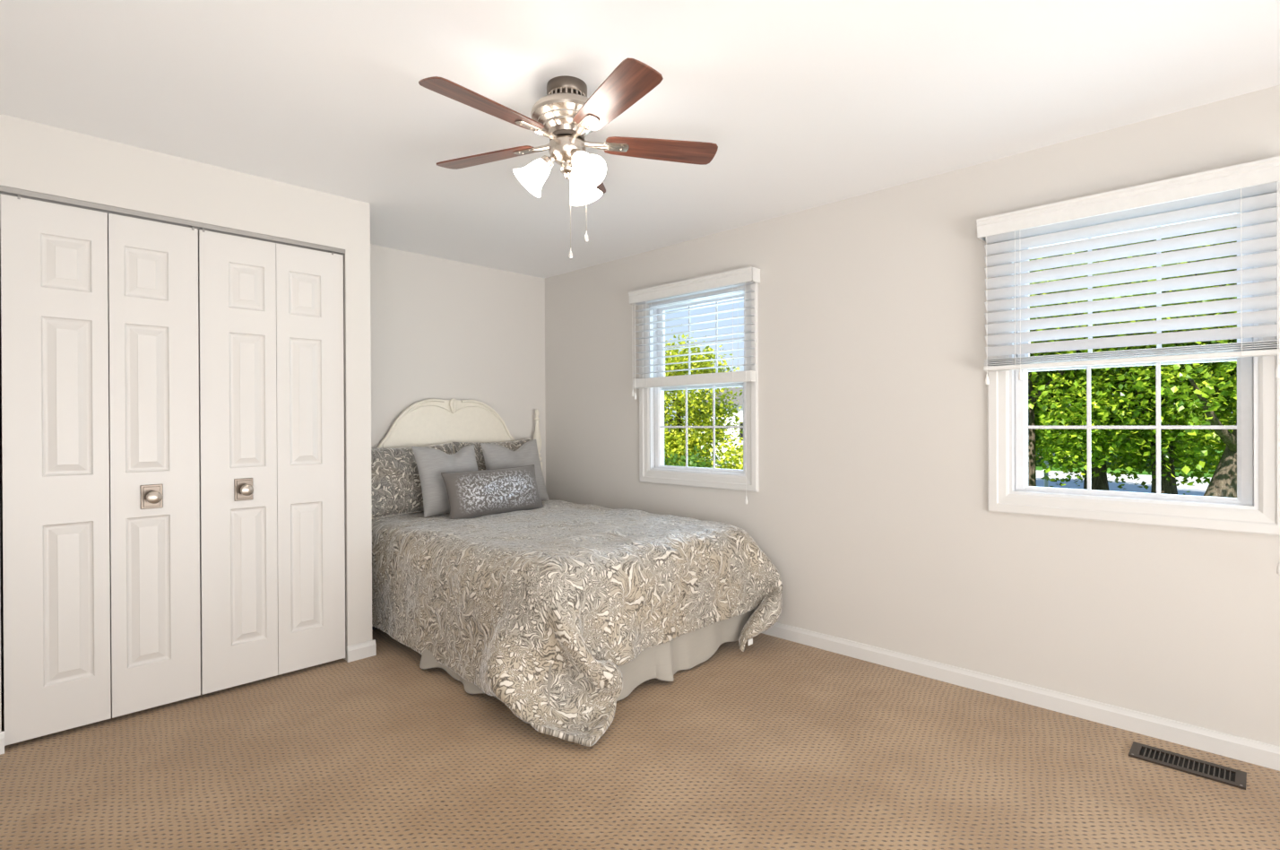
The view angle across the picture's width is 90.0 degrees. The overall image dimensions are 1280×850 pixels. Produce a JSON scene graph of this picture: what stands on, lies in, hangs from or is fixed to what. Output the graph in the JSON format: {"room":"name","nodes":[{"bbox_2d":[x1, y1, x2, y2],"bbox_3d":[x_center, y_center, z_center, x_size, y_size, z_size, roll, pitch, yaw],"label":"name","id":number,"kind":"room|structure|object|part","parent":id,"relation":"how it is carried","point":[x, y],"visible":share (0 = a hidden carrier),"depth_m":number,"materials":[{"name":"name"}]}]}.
{"room":"bedroom","nodes":[
{"label":"bedroom","id":0,"kind":"room"},
{"bbox_2d":[0,113,371,731],"bbox_3d":[-2.572,0.032,2.864,0.776,2.440,2.411,0,0,44],"label":"wall","id":1,"kind":"structure","parent":0,"point":[35,157],"depth_m":3.06,"materials":[{"name":"paint"}]},
{"bbox_2d":[0,730,4,754],"bbox_3d":[-2.776,1.214,2.086,0.014,0.082,0.999,0,0,44],"label":"baseboard","id":2,"kind":"structure","parent":1,"relation":"attached to","point":[2,733],"depth_m":2.44,"materials":[{"name":"paint"}]},
{"bbox_2d":[0,185,345,255],"bbox_3d":[-2.011,-0.900,2.912,0.035,0.038,1.290,0,0,44],"label":"track","id":3,"kind":"object","parent":1,"relation":"attached to","point":[4,190],"visible":1,"depth_m":2.80,"materials":[{"name":"metal"}]},
{"bbox_2d":[0,193,200,745],"bbox_3d":[-2.210,0.171,2.666,0.102,2.118,0.634,0,0,44],"label":"door","id":4,"kind":"structure","parent":3,"relation":"hanging from","point":[65,363],"depth_m":2.65,"materials":[{"name":"paint"}]},
{"bbox_3d":[-2.346,0.172,2.578,0.030,2.118,0.316,0,0,44],"label":"panel","id":5,"kind":"part","parent":4,"relation":"part of","materials":[{"name":"paint"}]},
{"bbox_3d":[-2.122,0.311,2.780,0.010,0.104,0.078,0,0,44],"label":"plate","id":6,"kind":"part","parent":4,"relation":"part of","materials":[{"name":"silver metal"}]},
{"bbox_3d":[-2.124,0.171,2.806,0.030,2.118,0.314,0,0,44],"label":"panel","id":7,"kind":"part","parent":4,"relation":"part of","materials":[{"name":"paint"}]},
{"bbox_3d":[-2.096,0.311,2.755,0.064,0.055,0.055,0,0,44],"label":"knob","id":8,"kind":"part","parent":4,"relation":"part of","materials":[{"name":"silver metal"}]},
{"bbox_2d":[198,229,345,694],"bbox_3d":[-1.763,0.168,3.125,0.102,2.118,0.634,0,0,44],"label":"door","id":9,"kind":"structure","parent":3,"relation":"hanging from","point":[271,315],"depth_m":3.12,"materials":[{"name":"paint"}]},
{"bbox_3d":[-1.901,0.169,3.035,0.030,2.118,0.314,0,0,44],"label":"panel","id":10,"kind":"part","parent":9,"relation":"part of","materials":[{"name":"paint"}]},
{"bbox_3d":[-1.877,0.305,3.031,0.010,0.104,0.078,0,0,44],"label":"plate","id":11,"kind":"part","parent":9,"relation":"part of","materials":[{"name":"silver metal"}]},
{"bbox_3d":[-1.851,0.305,3.006,0.064,0.055,0.055,0,0,44],"label":"knob","id":12,"kind":"part","parent":9,"relation":"part of","materials":[{"name":"silver metal"}]},
{"bbox_3d":[-1.679,0.167,3.263,0.030,2.118,0.318,0,0,44],"label":"panel","id":13,"kind":"part","parent":9,"relation":"part of","materials":[{"name":"paint"}]},
{"bbox_2d":[346,639,376,662],"bbox_3d":[-1.757,1.204,3.678,0.776,0.082,0.148,0,0,44],"label":"baseboard","id":14,"kind":"structure","parent":1,"relation":"attached to","point":[355,652],"depth_m":3.40,"materials":[{"name":"paint"}]},
{"bbox_2d":[0,213,545,692],"bbox_3d":[-2.256,0.028,3.816,0.100,2.440,4.415,0,0,44],"label":"wall","id":15,"kind":"structure","parent":0,"point":[441,328],"depth_m":4.64,"materials":[{"name":"paint"}]},
{"bbox_2d":[0,0,1279,278],"bbox_3d":[0.111,-1.258,1.499,6.729,0.120,4.415,0,0,44],"label":"ceiling","id":16,"kind":"structure","parent":0,"point":[804,104],"depth_m":2.27,"materials":[{"name":"paint"}]},
{"bbox_2d":[418,57,717,259],"bbox_3d":[-0.276,-0.892,2.236,1.062,0.611,1.031,0,0,44],"label":"ceiling fan","id":17,"kind":"object","parent":16,"relation":"hanging from","point":[566,115],"visible":1,"depth_m":2.20,"materials":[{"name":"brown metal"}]},
{"bbox_3d":[-0.484,-1.002,2.007,0.127,0.006,0.415,15,10,40],"label":"blade","id":18,"kind":"part","parent":17,"relation":"part of","materials":[{"name":"brown wood"}]},
{"bbox_3d":[-0.572,-1.003,2.400,0.415,0.006,0.127,0,12,23],"label":"blade","id":19,"kind":"part","parent":17,"relation":"part of","materials":[{"name":"brown wood"}]},
{"bbox_3d":[-0.390,-0.870,2.251,0.120,0.129,0.124,0,0,44],"label":"lamp shade","id":20,"kind":"part","parent":17,"relation":"part of","materials":[{"name":"white glass"}]},
{"bbox_3d":[-0.246,-0.754,2.265,0.002,0.258,0.002,0,0,44],"label":"pull chain","id":21,"kind":"part","parent":17,"relation":"part of","materials":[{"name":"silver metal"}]},
{"bbox_3d":[-0.196,-0.893,2.181,0.063,0.065,0.044,0,0,44],"label":"bulb","id":22,"kind":"part","parent":17,"relation":"part of","materials":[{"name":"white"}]},
{"bbox_3d":[-0.211,-0.872,2.385,0.122,0.129,0.127,0,0,44],"label":"lamp shade","id":23,"kind":"part","parent":17,"relation":"part of","materials":[{"name":"white glass"}]},
{"bbox_3d":[-0.225,-1.005,2.605,0.127,0.006,0.415,-12,-1,5],"label":"blade","id":24,"kind":"part","parent":17,"relation":"part of","materials":[{"name":"brown wood"}]},
{"bbox_3d":[-0.181,-0.871,2.155,0.126,0.129,0.117,0,0,20],"label":"lamp shade","id":25,"kind":"part","parent":17,"relation":"part of","materials":[{"name":"white glass"}]},
{"bbox_3d":[-0.083,-1.004,1.969,0.127,0.006,0.415,13,-7,-30],"label":"blade","id":26,"kind":"part","parent":17,"relation":"part of","materials":[{"name":"brown wood"}]},
{"bbox_3d":[0.077,-1.006,2.339,0.415,0.006,0.127,0,-12,-13],"label":"blade","id":27,"kind":"part","parent":17,"relation":"part of","materials":[{"name":"brown wood"}]},
{"bbox_2d":[0,628,1279,849],"bbox_3d":[0.123,1.302,1.505,6.729,0.120,4.415,0,0,44],"label":"floor","id":28,"kind":"structure","parent":0,"point":[776,743],"depth_m":2.29,"materials":[{"name":"carpet"}]},
{"bbox_2d":[371,397,542,629],"bbox_3d":[-0.614,0.523,3.893,2.096,1.432,1.542,0,0,44],"label":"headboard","id":29,"kind":"object","parent":28,"relation":"on","point":[428,421],"visible":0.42,"depth_m":4.58,"materials":[{"name":"beige paint"}]},
{"bbox_3d":[-1.569,0.013,4.374,0.020,0.395,0.501,0,0,44],"label":"moulding","id":30,"kind":"part","parent":29,"relation":"part of","materials":[{"name":"beige paint"}]},
{"bbox_3d":[-1.532,0.006,4.415,0.013,0.303,0.496,0,0,44],"label":"moulding","id":31,"kind":"part","parent":29,"relation":"part of","materials":[{"name":"beige paint"}]},
{"bbox_3d":[-1.356,0.319,4.615,0.026,1.005,1.430,0,0,44],"label":"headboard","id":32,"kind":"part","parent":29,"relation":"part of","materials":[{"name":"beige paint"}]},
{"bbox_3d":[-1.163,0.004,4.794,0.013,0.303,0.496,0,0,44],"label":"moulding","id":33,"kind":"part","parent":29,"relation":"part of","materials":[{"name":"beige paint"}]},
{"bbox_3d":[-1.123,0.010,4.832,0.020,0.395,0.501,0,0,44],"label":"moulding","id":34,"kind":"part","parent":29,"relation":"part of","materials":[{"name":"beige paint"}]},
{"bbox_3d":[-0.822,0.556,5.123,0.072,1.362,0.072,0,0,44],"label":"post","id":35,"kind":"part","parent":29,"relation":"part of","materials":[{"name":"beige paint"}]},
{"bbox_2d":[371,499,782,746],"bbox_3d":[-0.534,0.891,3.733,2.332,0.668,1.819,0,0,44],"label":"duvet","id":36,"kind":"object","parent":29,"relation":"on","point":[496,600],"visible":0.88,"depth_m":3.04,"materials":[{"name":"beige fabric"}]},
{"bbox_2d":[371,441,453,518],"bbox_3d":[-1.517,0.352,4.200,0.255,0.457,0.754,0,0,40],"label":"pillow sham","id":37,"kind":"object","parent":36,"relation":"on","point":[395,480],"visible":0.48,"depth_m":4.06,"materials":[{"name":"beige fabric"}]},
{"bbox_2d":[411,444,477,517],"bbox_3d":[-1.234,0.356,4.183,0.208,0.443,0.465,0,0,43],"label":"throw pillow","id":38,"kind":"object","parent":36,"relation":"on","point":[431,462],"visible":0.66,"depth_m":4.06,"materials":[{"name":"grey fabric"}]},
{"bbox_2d":[451,438,531,470],"bbox_3d":[-1.045,0.341,4.742,0.218,0.472,0.705,0,0,40],"label":"pillow sham","id":39,"kind":"object","parent":36,"relation":"on","point":[513,445],"visible":0.19,"depth_m":4.61,"materials":[{"name":"beige fabric"}]},
{"bbox_2d":[441,464,543,518],"bbox_3d":[-0.943,0.438,4.178,0.193,0.318,0.713,0,0,41],"label":"lumbar pillow","id":40,"kind":"object","parent":36,"relation":"on","point":[471,494],"visible":0.93,"depth_m":4.08,"materials":[{"name":"grey fabric"}]},
{"bbox_2d":[480,439,549,501],"bbox_3d":[-0.903,0.343,4.628,0.498,0.472,0.203,0,0,-42],"label":"throw pillow","id":41,"kind":"object","parent":36,"relation":"on","point":[496,456],"visible":0.56,"depth_m":4.62,"materials":[{"name":"grey fabric"}]},
{"bbox_2d":[419,607,756,723],"bbox_3d":[-0.213,1.045,3.444,1.076,0.360,1.553,0,0,44],"label":"bed skirt","id":42,"kind":"object","parent":29,"relation":"hanging from","point":[661,661],"visible":0.27,"depth_m":3.18,"materials":[{"name":"fabric"}]},
{"bbox_2d":[1128,741,1246,789],"bbox_3d":[1.978,1.227,2.317,0.318,0.009,0.134,0,0,44],"label":"floor vent","id":43,"kind":"object","parent":28,"relation":"in","point":[1202,768],"visible":1,"depth_m":2.31,"materials":[{"name":"brown metal"}]},
{"bbox_2d":[544,85,1279,746],"bbox_3d":[1.609,0.011,3.033,6.529,2.440,0.140,0,0,44],"label":"wall","id":44,"kind":"structure","parent":0,"point":[869,505],"depth_m":3.14,"materials":[{"name":"paint"}]},
{"bbox_2d":[638,281,758,492],"bbox_3d":[0.395,-0.259,4.197,0.978,1.314,0.156,0,0,44],"label":"window","id":45,"kind":"structure","parent":44,"relation":"in","point":[652,469],"depth_m":4.22,"materials":[{"name":"paint"}]},
{"bbox_2d":[628,266,760,503],"bbox_3d":[0.319,-0.228,4.119,1.016,1.391,0.098,0,0,44],"label":"window blind","id":46,"kind":"object","parent":45,"relation":"attached to","point":[750,274],"visible":1,"depth_m":4.04,"materials":[{"name":"white plastic"}]},
{"bbox_3d":[-0.034,-0.535,4.409,0.003,0.620,0.002,0,0,44],"label":"pull cord","id":47,"kind":"part","parent":46,"relation":"part of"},
{"bbox_3d":[0.319,-0.289,4.119,0.980,0.066,0.051,0,0,44],"label":"rail","id":48,"kind":"part","parent":46,"relation":"part of","materials":[{"name":"white plastic"}]},
{"bbox_3d":[0.576,-0.564,3.868,0.002,0.605,0.056,0,0,44],"label":"ladder cord","id":49,"kind":"part","parent":46,"relation":"part of","materials":[{"name":"white fabric"}]},
{"bbox_3d":[0.624,-0.214,3.770,0.003,1.265,0.002,0,0,44],"label":"pull cord","id":50,"kind":"part","parent":46,"relation":"part of","materials":[{"name":"white fabric"}]},
{"bbox_3d":[0.392,0.011,4.193,0.782,0.628,0.030,0,0,44],"label":"sash","id":51,"kind":"part","parent":45,"relation":"part of","materials":[{"name":"plastic"}]},
{"bbox_3d":[0.411,-0.541,4.214,0.782,0.603,0.030,0,0,44],"label":"sash","id":52,"kind":"part","parent":45,"relation":"part of","materials":[{"name":"plastic"}]},
{"bbox_2d":[761,622,1279,770],"bbox_3d":[1.561,1.190,2.981,6.529,0.082,0.014,0,0,44],"label":"baseboard","id":53,"kind":"structure","parent":44,"relation":"attached to","point":[1252,751],"depth_m":2.75,"materials":[{"name":"paint"}]},
{"bbox_2d":[986,190,1279,536],"bbox_3d":[1.992,-0.263,2.640,0.978,1.314,0.156,0,0,44],"label":"window","id":54,"kind":"structure","parent":44,"relation":"in","point":[1255,509],"depth_m":2.55,"materials":[{"name":"paint"}]},
{"bbox_2d":[976,155,1279,574],"bbox_3d":[1.916,-0.204,2.562,1.016,1.446,0.098,0,0,44],"label":"window blind","id":55,"kind":"object","parent":54,"relation":"attached to","point":[1260,177],"visible":1,"depth_m":2.50,"materials":[{"name":"white plastic"}]},
{"bbox_3d":[1.552,-0.538,2.863,0.003,0.620,0.002,0,0,44],"label":"pull cord","id":56,"kind":"part","parent":55,"relation":"part of","materials":[{"name":"white fabric"}]},
{"bbox_3d":[1.657,-0.559,2.813,0.002,0.619,0.056,0,0,44],"label":"ladder cord","id":57,"kind":"part","parent":55,"relation":"part of","materials":[{"name":"white fabric"}]},
{"bbox_3d":[1.647,-0.546,2.771,0.003,0.605,0.002,0,0,44],"label":"pull cord","id":58,"kind":"part","parent":55,"relation":"part of","materials":[{"name":"white fabric"}]},
{"bbox_3d":[1.916,-0.255,2.563,0.980,0.020,0.051,0,0,44],"label":"rail","id":59,"kind":"part","parent":55,"relation":"part of","materials":[{"name":"white plastic"}]},
{"bbox_3d":[2.173,-0.560,2.311,0.002,0.619,0.056,0,0,44],"label":"ladder cord","id":60,"kind":"part","parent":55,"relation":"part of","materials":[{"name":"white fabric"}]},
{"bbox_3d":[2.213,-0.530,2.220,0.003,0.640,0.002,0,0,44],"label":"pull cord","id":61,"kind":"part","parent":55,"relation":"part of","materials":[{"name":"white fabric"}]},
{"bbox_3d":[2.217,-0.190,2.218,0.003,1.320,0.002,0,0,44],"label":"pull cord","id":62,"kind":"part","parent":55,"relation":"part of","materials":[{"name":"white fabric"}]},
{"bbox_3d":[1.988,0.007,2.636,0.782,0.628,0.030,0,0,44],"label":"sash","id":63,"kind":"part","parent":54,"relation":"part of","materials":[{"name":"plastic"}]},
{"bbox_3d":[2.008,-0.544,2.658,0.782,0.603,0.030,0,0,44],"label":"sash","id":64,"kind":"part","parent":54,"relation":"part of","materials":[{"name":"plastic"}]},
{"label":"outside","id":65,"kind":"structure","parent":0,"visible":0},
{"bbox_2d":[664,436,1222,477],"bbox_3d":[14.709,2.043,50.903,130.000,0.200,86.585,0,0,44],"label":"ground","id":66,"kind":"structure","parent":65,"point":[1040,467],"depth_m":28.44,"materials":[{"name":"green plant"}]},
{"bbox_2d":[664,444,728,467],"bbox_3d":[0.802,1.233,11.326,2.070,1.783,2.111,0,0,44],"label":"shrub","id":67,"kind":"object","parent":66,"relation":"on","point":[692,461],"visible":0.13,"depth_m":11.34,"materials":[{"name":"green plant"}]},
{"bbox_2d":[664,323,743,467],"bbox_3d":[0.847,0.015,13.441,3.850,4.207,3.230,0,0,-30],"label":"ornamental tree","id":68,"kind":"object","parent":66,"relation":"on","point":[702,410],"visible":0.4,"depth_m":12.80,"materials":[{"name":"green plant"}]},
{"bbox_2d":[699,433,743,469],"bbox_3d":[1.703,1.142,11.641,2.050,1.955,2.137,0,0,-21],"label":"shrub","id":69,"kind":"object","parent":66,"relation":"on","point":[738,464],"visible":0.13,"depth_m":11.46,"materials":[{"name":"green plant"}]},
{"bbox_2d":[706,386,743,458],"bbox_3d":[9.389,-0.602,39.720,7.800,5.200,8.800,0,0,44],"label":"house","id":70,"kind":"structure","parent":66,"relation":"on","point":[739,398],"depth_m":37.66,"materials":[{"name":"white"}]},
{"bbox_3d":[6.173,0.369,37.206,0.900,1.100,0.020,0,0,44],"label":"pane","id":71,"kind":"part","parent":70,"relation":"part of","materials":[{"name":"clear glass"}]},
{"bbox_2d":[709,458,1211,495],"bbox_3d":[23.134,1.983,16.566,70.000,0.020,8.000,0,0,44],"label":"road","id":72,"kind":"structure","parent":66,"relation":"on","point":[1199,489],"depth_m":21.70,"materials":[{"name":"grey asphalt"}]},
{"bbox_2d":[1037,450,1055,486],"bbox_3d":[12.051,1.379,18.986,0.450,1.320,0.280,0,0,44],"label":"mailbox","id":73,"kind":"object","parent":66,"relation":"on","point":[1046,482],"visible":0.1,"depth_m":18.94,"materials":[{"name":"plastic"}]},
{"bbox_2d":[1028,235,1219,486],"bbox_3d":[8.444,-1.697,14.033,7.291,7.544,6.893,0,0,-16],"label":"maple tree","id":74,"kind":"object","parent":66,"relation":"on","point":[1046,436],"visible":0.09,"depth_m":12.44,"materials":[{"name":"green plant"}]},
{"bbox_2d":[1028,242,1236,490],"bbox_3d":[11.096,-1.679,15.144,7.744,7.511,7.757,0,0,13],"label":"maple tree","id":75,"kind":"object","parent":66,"relation":"on","point":[1100,482],"visible":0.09,"depth_m":13.94,"materials":[{"name":"green plant"}]},
{"bbox_2d":[1029,226,1236,494],"bbox_3d":[11.445,-1.866,14.107,7.532,7.884,7.171,0,0,-32],"label":"maple tree","id":76,"kind":"object","parent":66,"relation":"on","point":[1167,487],"visible":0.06,"depth_m":13.48,"materials":[{"name":"green plant"}]},
{"bbox_2d":[1051,226,1236,497],"bbox_3d":[10.785,-1.637,10.718,7.441,7.586,7.088,0,0,-13],"label":"maple tree","id":77,"kind":"object","parent":66,"relation":"on","point":[1223,483],"visible":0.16,"depth_m":10.98,"materials":[{"name":"green plant"}]},
{"bbox_2d":[1081,334,1235,465],"bbox_3d":[24.126,-3.796,29.763,11.789,11.654,13.021,0,0,7],"label":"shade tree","id":78,"kind":"object","parent":66,"relation":"on","point":[1131,334],"visible":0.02,"depth_m":29.77,"materials":[{"name":"green plant"}]}
]}

